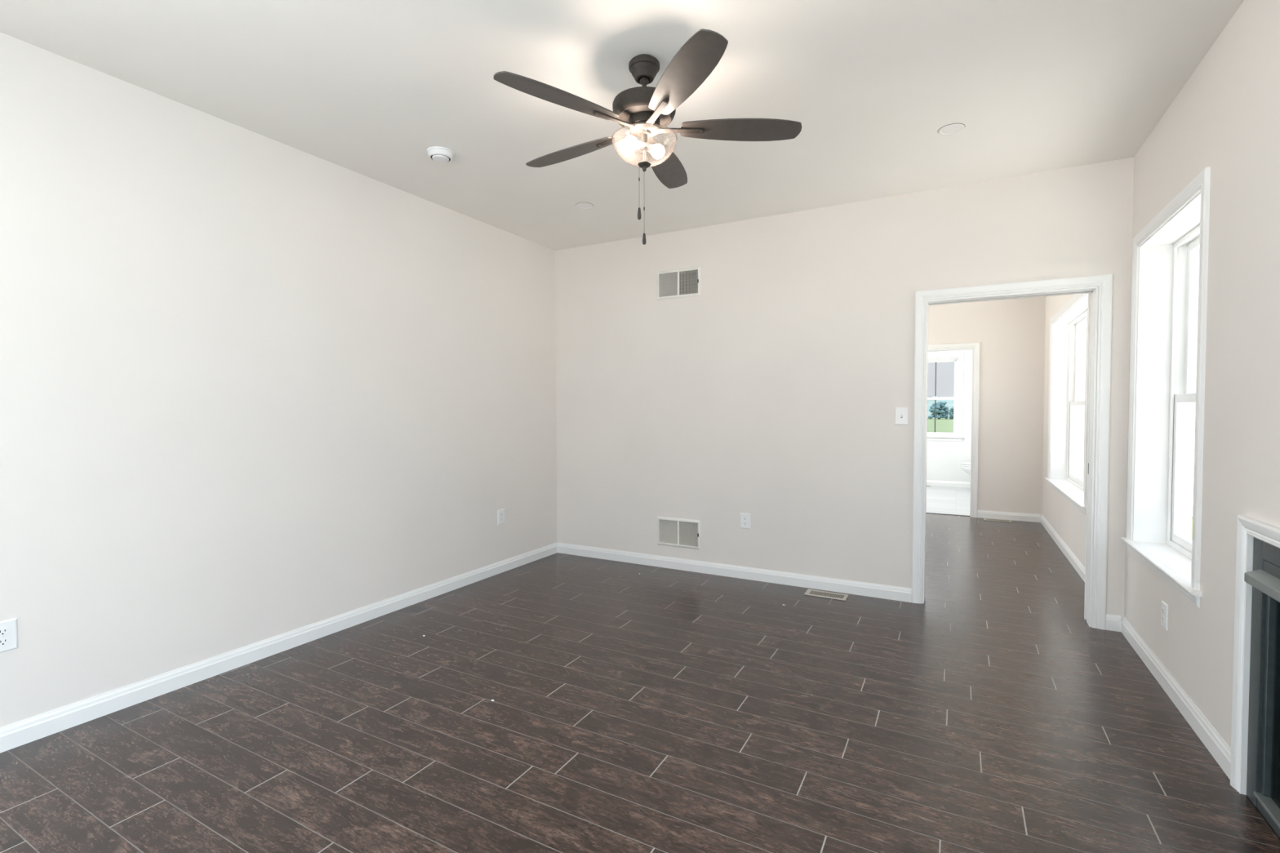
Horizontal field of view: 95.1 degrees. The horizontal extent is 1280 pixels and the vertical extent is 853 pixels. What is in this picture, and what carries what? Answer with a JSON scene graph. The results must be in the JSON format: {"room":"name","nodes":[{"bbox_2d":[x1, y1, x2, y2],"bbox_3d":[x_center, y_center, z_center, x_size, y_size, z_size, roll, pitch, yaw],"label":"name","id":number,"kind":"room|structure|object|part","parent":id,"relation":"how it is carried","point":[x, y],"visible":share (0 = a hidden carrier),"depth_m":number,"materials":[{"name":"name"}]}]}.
{"room":"empty living room","nodes":[
{"label":"empty living room","id":0,"kind":"room"},
{"bbox_2d":[0,31,556,728],"bbox_3d":[-2.632,-0.119,2.037,0.160,2.740,7.561,1,2,28],"label":"wall","id":1,"kind":"structure","parent":0,"point":[255,387],"depth_m":2.89,"materials":[{"name":"beige paint"}]},
{"bbox_2d":[0,617,17,653],"bbox_3d":[-2.439,0.805,2.240,0.008,0.118,0.083,1,2,28],"label":"wall outlet","id":2,"kind":"object","parent":1,"relation":"attached to","point":[8,628],"visible":1,"depth_m":2.25,"materials":[{"name":"white plastic"}]},
{"bbox_2d":[0,627,8,635],"bbox_3d":[-2.437,0.786,2.238,0.002,0.027,0.034,1,2,28],"label":"receptacle","id":3,"kind":"object","parent":2,"relation":"attached to","point":[3,631],"depth_m":2.24,"materials":[{"name":"white plastic"}]},
{"bbox_2d":[0,637,8,646],"bbox_3d":[-2.437,0.825,2.239,0.002,0.027,0.034,1,2,28],"label":"receptacle","id":4,"kind":"object","parent":2,"relation":"attached to","point":[4,642],"depth_m":2.24,"materials":[{"name":"white plastic"}]},
{"bbox_2d":[0,542,557,753],"bbox_3d":[-2.496,1.202,2.140,0.014,0.092,7.321,1,2,28],"label":"baseboard","id":5,"kind":"structure","parent":1,"relation":"attached to","point":[20,733],"depth_m":2.91,"materials":[{"name":"white paint"}]},
{"bbox_2d":[497,508,505,524],"bbox_3d":[-1.110,0.724,4.693,0.008,0.118,0.083,1,2,28],"label":"wall outlet","id":6,"kind":"object","parent":1,"relation":"attached to","point":[500,513],"visible":1,"depth_m":4.68,"materials":[{"name":"white plastic"}]},
{"bbox_2d":[0,0,1244,250],"bbox_3d":[0.982,-1.655,4.026,5.267,0.200,15.180,1,2,28],"label":"ceiling","id":7,"kind":"structure","parent":0,"point":[365,87],"depth_m":2.56,"materials":[{"name":"paint"}]},
{"bbox_2d":[426,146,453,163],"bbox_3d":[-1.110,-1.505,3.258,0.141,0.046,0.141,1,2,28],"label":"smoke detector","id":8,"kind":"object","parent":7,"relation":"attached to","point":[436,153],"visible":1,"depth_m":3.22,"materials":[{"name":"white plastic"}]},
{"bbox_2d":[575,202,593,208],"bbox_3d":[-0.389,-1.552,4.117,0.124,0.006,0.124,1,2,28],"label":"recessed light","id":9,"kind":"object","parent":7,"relation":"in","point":[581,205],"visible":1,"depth_m":4.11,"materials":[{"name":"metal"}]},
{"bbox_2d":[493,28,801,244],"bbox_3d":[-0.006,-1.131,2.449,1.220,0.753,1.239,1,2,28],"label":"ceiling fan","id":10,"kind":"object","parent":7,"relation":"hanging from","point":[646,112],"visible":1,"depth_m":2.35,"materials":[{"name":"brown wood"}]},
{"bbox_3d":[-0.299,-1.219,2.168,0.501,0.032,0.137,-1,2,-38],"label":"blade","id":11,"kind":"part","parent":10,"relation":"part of","materials":[{"name":"brown wood"}]},
{"bbox_3d":[-0.313,-1.233,2.638,0.501,0.032,0.137,1,2,34],"label":"blade","id":12,"kind":"part","parent":10,"relation":"part of","materials":[{"name":"brown wood"}]},
{"bbox_3d":[-0.103,-1.217,2.321,0.199,0.013,0.032,-1,2,-38],"label":"blade arm","id":13,"kind":"part","parent":10,"relation":"part of","materials":[{"name":"brown metal"}]},
{"bbox_3d":[-0.106,-1.222,2.499,0.199,0.013,0.032,1,2,34],"label":"blade arm","id":14,"kind":"part","parent":10,"relation":"part of","materials":[{"name":"brown metal"}]},
{"bbox_3d":[-0.032,-1.150,2.383,0.070,0.057,0.056,-2,2,-42],"label":"bulb","id":15,"kind":"part","parent":10,"relation":"part of","materials":[{"name":"white glass"}]},
{"bbox_2d":[639,140,646,149],"bbox_3d":[0.011,-1.157,2.409,0.037,0.033,0.031,-1,2,-34],"label":"bulb socket","id":16,"kind":"object","parent":10,"relation":"attached to","point":[644,143],"depth_m":2.40,"materials":[{"name":"white plastic"}]},
{"bbox_3d":[0.018,-1.136,2.415,0.268,0.102,0.268,1,2,28],"label":"lamp shade","id":17,"kind":"part","parent":10,"relation":"part of","materials":[{"name":"clear glass"}]},
{"bbox_2d":[646,142,651,151],"bbox_3d":[0.026,-1.157,2.419,0.037,0.033,0.031,-1,2,-34],"label":"bulb socket","id":18,"kind":"object","parent":10,"relation":"attached to","point":[648,146],"depth_m":2.41,"materials":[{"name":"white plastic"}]},
{"bbox_3d":[0.062,-1.224,2.557,0.032,0.013,0.199,0,2,16],"label":"blade arm","id":19,"kind":"part","parent":10,"relation":"part of","materials":[{"name":"brown metal"}]},
{"bbox_3d":[0.068,-1.152,2.446,0.070,0.057,0.056,-2,2,-42],"label":"bulb","id":20,"kind":"part","parent":10,"relation":"part of","materials":[{"name":"white glass"}]},
{"bbox_3d":[0.068,-1.216,2.269,0.032,0.013,0.199,-1,2,-20],"label":"blade arm","id":21,"kind":"part","parent":10,"relation":"part of","materials":[{"name":"brown metal"}]},
{"bbox_3d":[0.131,-1.238,2.796,0.137,0.032,0.501,0,2,16],"label":"blade","id":22,"kind":"part","parent":10,"relation":"part of","materials":[{"name":"brown wood"}]},
{"bbox_3d":[0.169,-1.220,2.415,0.199,0.013,0.032,0,2,-2],"label":"blade arm","id":23,"kind":"part","parent":10,"relation":"part of","materials":[{"name":"brown metal"}]},
{"bbox_3d":[0.152,-1.216,2.035,0.137,0.032,0.501,-1,2,-20],"label":"blade","id":24,"kind":"part","parent":10,"relation":"part of","materials":[{"name":"brown wood"}]},
{"bbox_3d":[0.418,-1.228,2.423,0.501,0.032,0.137,0,2,-2],"label":"blade","id":25,"kind":"part","parent":10,"relation":"part of","materials":[{"name":"brown wood"}]},
{"bbox_2d":[937,123,964,135],"bbox_3d":[1.597,-1.524,3.003,0.124,0.006,0.124,1,2,28],"label":"recessed light","id":26,"kind":"object","parent":7,"relation":"in","point":[950,129],"visible":1,"depth_m":3.00,"materials":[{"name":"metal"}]},
{"bbox_2d":[0,513,1279,852],"bbox_3d":[0.200,1.222,2.852,4.077,0.001,11.140,1,2,28],"label":"floor","id":27,"kind":"structure","parent":0,"point":[635,708],"depth_m":2.33,"materials":[{"name":"brown wood"}]},
{"bbox_2d":[804,589,848,600],"bbox_3d":[1.307,1.179,4.107,0.280,0.008,0.137,1,2,28],"label":"floor vent","id":28,"kind":"object","parent":27,"relation":"in","point":[837,596],"visible":1,"depth_m":4.10,"materials":[{"name":"beige metal"}]},
{"bbox_2d":[983,518,1012,522],"bbox_3d":[4.178,1.094,6.842,0.280,0.008,0.137,1,2,28],"label":"floor vent","id":29,"kind":"object","parent":27,"relation":"in","point":[984,519],"visible":1,"depth_m":6.83,"materials":[{"name":"beige metal"}]},
{"bbox_2d":[1230,515,1279,838],"bbox_3d":[1.998,0.788,1.478,0.456,0.939,1.002,1,2,28],"label":"fireplace","id":30,"kind":"object","parent":27,"relation":"on","point":[1263,775],"visible":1,"depth_m":1.90,"materials":[{"name":"white paint"}]},
{"bbox_2d":[1244,568,1279,602],"bbox_3d":[1.815,0.500,1.569,0.039,0.053,0.780,1,2,28],"label":"hood","id":31,"kind":"object","parent":30,"relation":"attached to","point":[1267,581],"depth_m":1.82,"materials":[{"name":"metal"}]},
{"bbox_3d":[1.852,0.814,1.558,0.049,0.883,0.890,1,2,28],"label":"metal frame","id":32,"kind":"part","parent":30,"relation":"part of","materials":[{"name":"grey metal"}]},
{"bbox_3d":[1.849,1.209,1.572,0.049,0.012,0.754,1,2,28],"label":"rail","id":33,"kind":"part","parent":30,"relation":"part of","materials":[{"name":"metal"}]},
{"bbox_3d":[1.855,0.868,1.558,0.033,0.682,0.754,1,2,28],"label":"door trim","id":34,"kind":"part","parent":30,"relation":"part of","materials":[{"name":"grey metal"}]},
{"bbox_2d":[555,156,1133,627],"bbox_3d":[0.999,-0.197,4.462,4.237,2.740,0.164,1,2,28],"label":"wall","id":35,"kind":"structure","parent":0,"point":[771,393],"depth_m":4.30,"materials":[{"name":"beige paint"}]},
{"bbox_2d":[657,266,700,300],"bbox_3d":[0.321,-1.151,4.734,0.386,0.230,0.080,1,2,28],"label":"air vent","id":36,"kind":"object","parent":35,"relation":"in","point":[669,286],"visible":1,"depth_m":4.73,"materials":[{"name":"metal"}]},
{"bbox_2d":[657,516,700,549],"bbox_3d":[0.326,0.865,4.792,0.387,0.235,0.080,1,2,28],"label":"air vent","id":37,"kind":"object","parent":35,"relation":"in","point":[676,531],"visible":1,"depth_m":4.77,"materials":[{"name":"metal"}]},
{"bbox_2d":[557,542,911,602],"bbox_3d":[0.541,1.123,4.649,2.938,0.092,0.014,1,2,28],"label":"baseboard","id":38,"kind":"structure","parent":35,"relation":"attached to","point":[856,588],"depth_m":4.49,"materials":[{"name":"white paint"}]},
{"bbox_2d":[740,512,751,528],"bbox_3d":[0.808,0.726,4.495,0.083,0.118,0.008,1,2,28],"label":"wall outlet","id":39,"kind":"object","parent":35,"relation":"attached to","point":[744,517],"visible":1,"depth_m":4.49,"materials":[{"name":"white plastic"}]},
{"bbox_2d":[894,407,908,425],"bbox_3d":[1.764,-0.070,3.947,0.083,0.118,0.020,1,2,28],"label":"light switch","id":40,"kind":"object","parent":35,"relation":"attached to","point":[901,414],"visible":1,"depth_m":3.95,"materials":[{"name":"white plastic"}]},
{"bbox_2d":[911,273,1112,630],"bbox_3d":[2.330,0.148,3.751,1.038,2.086,0.198,1,2,28],"label":"door frame","id":41,"kind":"structure","parent":35,"relation":"in","point":[1100,314],"depth_m":3.53,"materials":[{"name":"white paint"}]},
{"bbox_2d":[1105,613,1121,631],"bbox_3d":[2.779,1.153,3.437,0.073,0.092,0.014,1,2,28],"label":"baseboard","id":42,"kind":"structure","parent":35,"relation":"attached to","point":[1113,622],"depth_m":3.43,"materials":[{"name":"white paint"}]},
{"bbox_2d":[926,350,972,482],"bbox_3d":[4.956,-0.366,10.069,2.621,2.740,0.240,1,2,28],"label":"wall","id":43,"kind":"structure","parent":0,"point":[944,458],"depth_m":9.78,"materials":[{"name":"paint"}]},
{"bbox_2d":[927,352,964,441],"bbox_3d":[5.043,-0.497,9.997,0.888,1.476,0.274,1,2,28],"label":"window","id":44,"kind":"structure","parent":43,"relation":"in","point":[957,357],"depth_m":9.88,"materials":[{"name":"white paint"}]},
{"bbox_3d":[5.077,-0.174,10.068,0.654,0.658,0.035,1,2,28],"label":"sash","id":45,"kind":"part","parent":44,"relation":"part of","materials":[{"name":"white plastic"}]},
{"bbox_3d":[5.095,-0.805,10.084,0.654,0.690,0.035,1,2,28],"label":"sash","id":46,"kind":"part","parent":44,"relation":"part of","materials":[{"name":"white plastic"}]},
{"bbox_3d":[5.022,0.180,9.974,0.888,0.018,0.178,1,2,28],"label":"sill","id":47,"kind":"part","parent":44,"relation":"part of","materials":[{"name":"white paint"}]},
{"bbox_2d":[926,480,970,488],"bbox_3d":[4.951,0.961,9.967,2.501,0.092,0.014,1,2,28],"label":"baseboard","id":48,"kind":"structure","parent":43,"relation":"attached to","point":[929,482],"depth_m":9.84,"materials":[{"name":"white paint"}]},
{"bbox_2d":[928,296,1045,515],"bbox_3d":[2.778,-0.295,7.746,4.237,2.740,0.122,1,2,28],"label":"wall","id":49,"kind":"structure","parent":0,"point":[1010,334],"depth_m":6.86,"materials":[{"name":"beige paint"}]},
{"bbox_2d":[925,512,969,516],"bbox_3d":[3.679,1.085,7.295,0.771,0.004,0.020,1,2,28],"label":"trim","id":50,"kind":"structure","parent":49,"relation":"attached to","point":[926,513],"depth_m":7.22,"materials":[{"name":"white wood"}]},
{"bbox_2d":[928,342,979,517],"bbox_3d":[3.672,0.039,7.262,0.910,2.097,0.139,1,2,28],"label":"door frame","id":51,"kind":"structure","parent":49,"relation":"in","point":[975,347],"depth_m":7.01,"materials":[{"name":"white paint"}]},
{"bbox_2d":[977,510,1040,522],"bbox_3d":[4.324,1.051,6.872,0.629,0.092,0.014,1,2,28],"label":"baseboard","id":52,"kind":"structure","parent":49,"relation":"attached to","point":[980,513],"depth_m":6.86,"materials":[{"name":"white paint"}]},
{"bbox_2d":[926,485,1279,840],"bbox_3d":[0.879,1.308,4.171,4.617,0.250,14.580,1,2,28],"label":"floor","id":53,"kind":"structure","parent":0,"point":[940,500],"depth_m":8.32,"materials":[{"name":"tile"}]},
{"bbox_2d":[960,462,970,475],"bbox_3d":[5.454,0.644,9.125,0.815,0.772,0.440,1,2,28],"label":"toilet","id":54,"kind":"object","parent":53,"relation":"on","point":[966,466],"visible":0.13,"depth_m":9.20,"materials":[{"name":"ceramic"}]},
{"bbox_3d":[5.346,0.588,9.181,0.570,0.023,0.374,1,2,28],"label":"lid","id":55,"kind":"part","parent":54,"relation":"part of","materials":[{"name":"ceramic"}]},
{"bbox_3d":[5.354,0.829,9.184,0.568,0.400,0.364,1,2,28],"label":"bowl","id":56,"kind":"part","parent":54,"relation":"part of","materials":[{"name":"ceramic"}]},
{"bbox_2d":[1041,0,1279,795],"bbox_3d":[2.800,-0.161,3.086,0.240,2.740,14.580,1,2,28],"label":"wall","id":57,"kind":"structure","parent":0,"point":[1225,118],"depth_m":2.16,"materials":[{"name":"beige paint"}]},
{"bbox_2d":[1040,514,1084,582],"bbox_3d":[3.754,1.102,5.146,0.014,0.092,3.593,1,2,28],"label":"baseboard","id":58,"kind":"structure","parent":57,"relation":"attached to","point":[1077,566],"depth_m":5.21,"materials":[{"name":"white paint"}]},
{"bbox_2d":[1044,293,1090,515],"bbox_3d":[3.955,-0.235,5.257,0.276,1.764,2.128,1,2,28],"label":"window","id":59,"kind":"structure","parent":57,"relation":"in","point":[1064,363],"depth_m":6.05,"materials":[{"name":"white paint"}]},
{"bbox_3d":[3.914,0.585,5.304,0.178,0.018,2.128,1,2,28],"label":"sill","id":60,"kind":"part","parent":59,"relation":"part of","materials":[{"name":"white paint"}]},
{"bbox_3d":[4.251,0.152,5.667,0.035,0.799,0.912,1,2,28],"label":"sash","id":61,"kind":"part","parent":59,"relation":"part of","materials":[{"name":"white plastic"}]},
{"bbox_3d":[4.266,-0.245,5.647,0.098,1.620,0.942,1,2,28],"label":"frame","id":62,"kind":"part","parent":59,"relation":"part of","materials":[{"name":"white plastic"}]},
{"bbox_3d":[4.284,-0.622,5.626,0.035,0.837,0.912,1,2,28],"label":"sash","id":63,"kind":"part","parent":59,"relation":"part of","materials":[{"name":"white plastic"}]},
{"bbox_2d":[1160,600,1168,631],"bbox_3d":[2.464,0.888,2.752,0.008,0.118,0.083,1,2,28],"label":"wall outlet","id":64,"kind":"object","parent":57,"relation":"attached to","point":[1164,611],"visible":1,"depth_m":2.74,"materials":[{"name":"white plastic"}]},
{"bbox_2d":[1120,166,1210,608],"bbox_3d":[2.610,-0.161,2.775,0.274,1.764,1.147,1,2,28],"label":"window","id":65,"kind":"structure","parent":57,"relation":"in","point":[1155,284],"depth_m":3.14,"materials":[{"name":"white paint"}]},
{"bbox_3d":[2.569,0.659,2.821,0.178,0.018,1.147,1,2,28],"label":"sill","id":66,"kind":"part","parent":65,"relation":"part of","materials":[{"name":"white paint"}]},
{"bbox_3d":[2.687,-0.158,2.733,0.098,1.620,0.943,1,2,28],"label":"frame","id":67,"kind":"part","parent":65,"relation":"part of","materials":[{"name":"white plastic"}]},
{"bbox_3d":[2.672,0.239,2.752,0.035,0.799,0.913,1,2,28],"label":"sash","id":68,"kind":"part","parent":65,"relation":"part of","materials":[{"name":"white plastic"}]},
{"bbox_3d":[2.705,-0.534,2.712,0.035,0.837,0.913,1,2,28],"label":"sash","id":69,"kind":"part","parent":65,"relation":"part of","materials":[{"name":"white plastic"}]},
{"bbox_2d":[1121,616,1231,779],"bbox_3d":[2.443,1.175,2.726,0.014,0.092,1.586,1,2,28],"label":"baseboard","id":70,"kind":"structure","parent":57,"relation":"attached to","point":[1217,747],"depth_m":2.49,"materials":[{"name":"white paint"}]},
{"label":"outside","id":71,"kind":"structure","parent":0,"visible":0},
{"bbox_2d":[927,417,1192,539],"bbox_3d":[35.322,0.253,65.256,320.000,0.600,121.660,1,2,28],"label":"ground","id":72,"kind":"structure","parent":71,"point":[942,424],"depth_m":65.37,"materials":[{"name":"green plant"}]},
{"bbox_2d":[928,401,948,418],"bbox_3d":[56.292,-3.003,110.420,3.531,3.524,3.723,1,2,28],"label":"tree","id":73,"kind":"object","parent":72,"relation":"on","point":[943,412],"visible":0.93,"depth_m":109.67,"materials":[{"name":"green plant"}]},
{"bbox_2d":[948,406,953,419],"bbox_3d":[57.917,-2.470,107.363,2.432,2.628,2.409,1,2,28],"label":"tree","id":74,"kind":"object","parent":72,"relation":"on","point":[950,412],"visible":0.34,"depth_m":107.47,"materials":[{"name":"green plant"}]},
{"bbox_2d":[1078,253,1199,516],"bbox_3d":[12.850,-0.733,10.748,9.450,4.600,4.030,1,2,28],"label":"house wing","id":75,"kind":"object","parent":72,"relation":"on","point":[1082,367],"visible":0.02,"depth_m":10.96,"materials":[{"name":"white"}]},
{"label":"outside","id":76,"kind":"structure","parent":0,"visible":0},
{"bbox_2d":[927,400,954,418],"bbox_3d":[134.513,-9.849,248.237,480.000,9.256,295.000,1,2,28],"label":"sky","id":77,"kind":"structure","parent":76,"point":[950,403],"depth_m":294.89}
]}

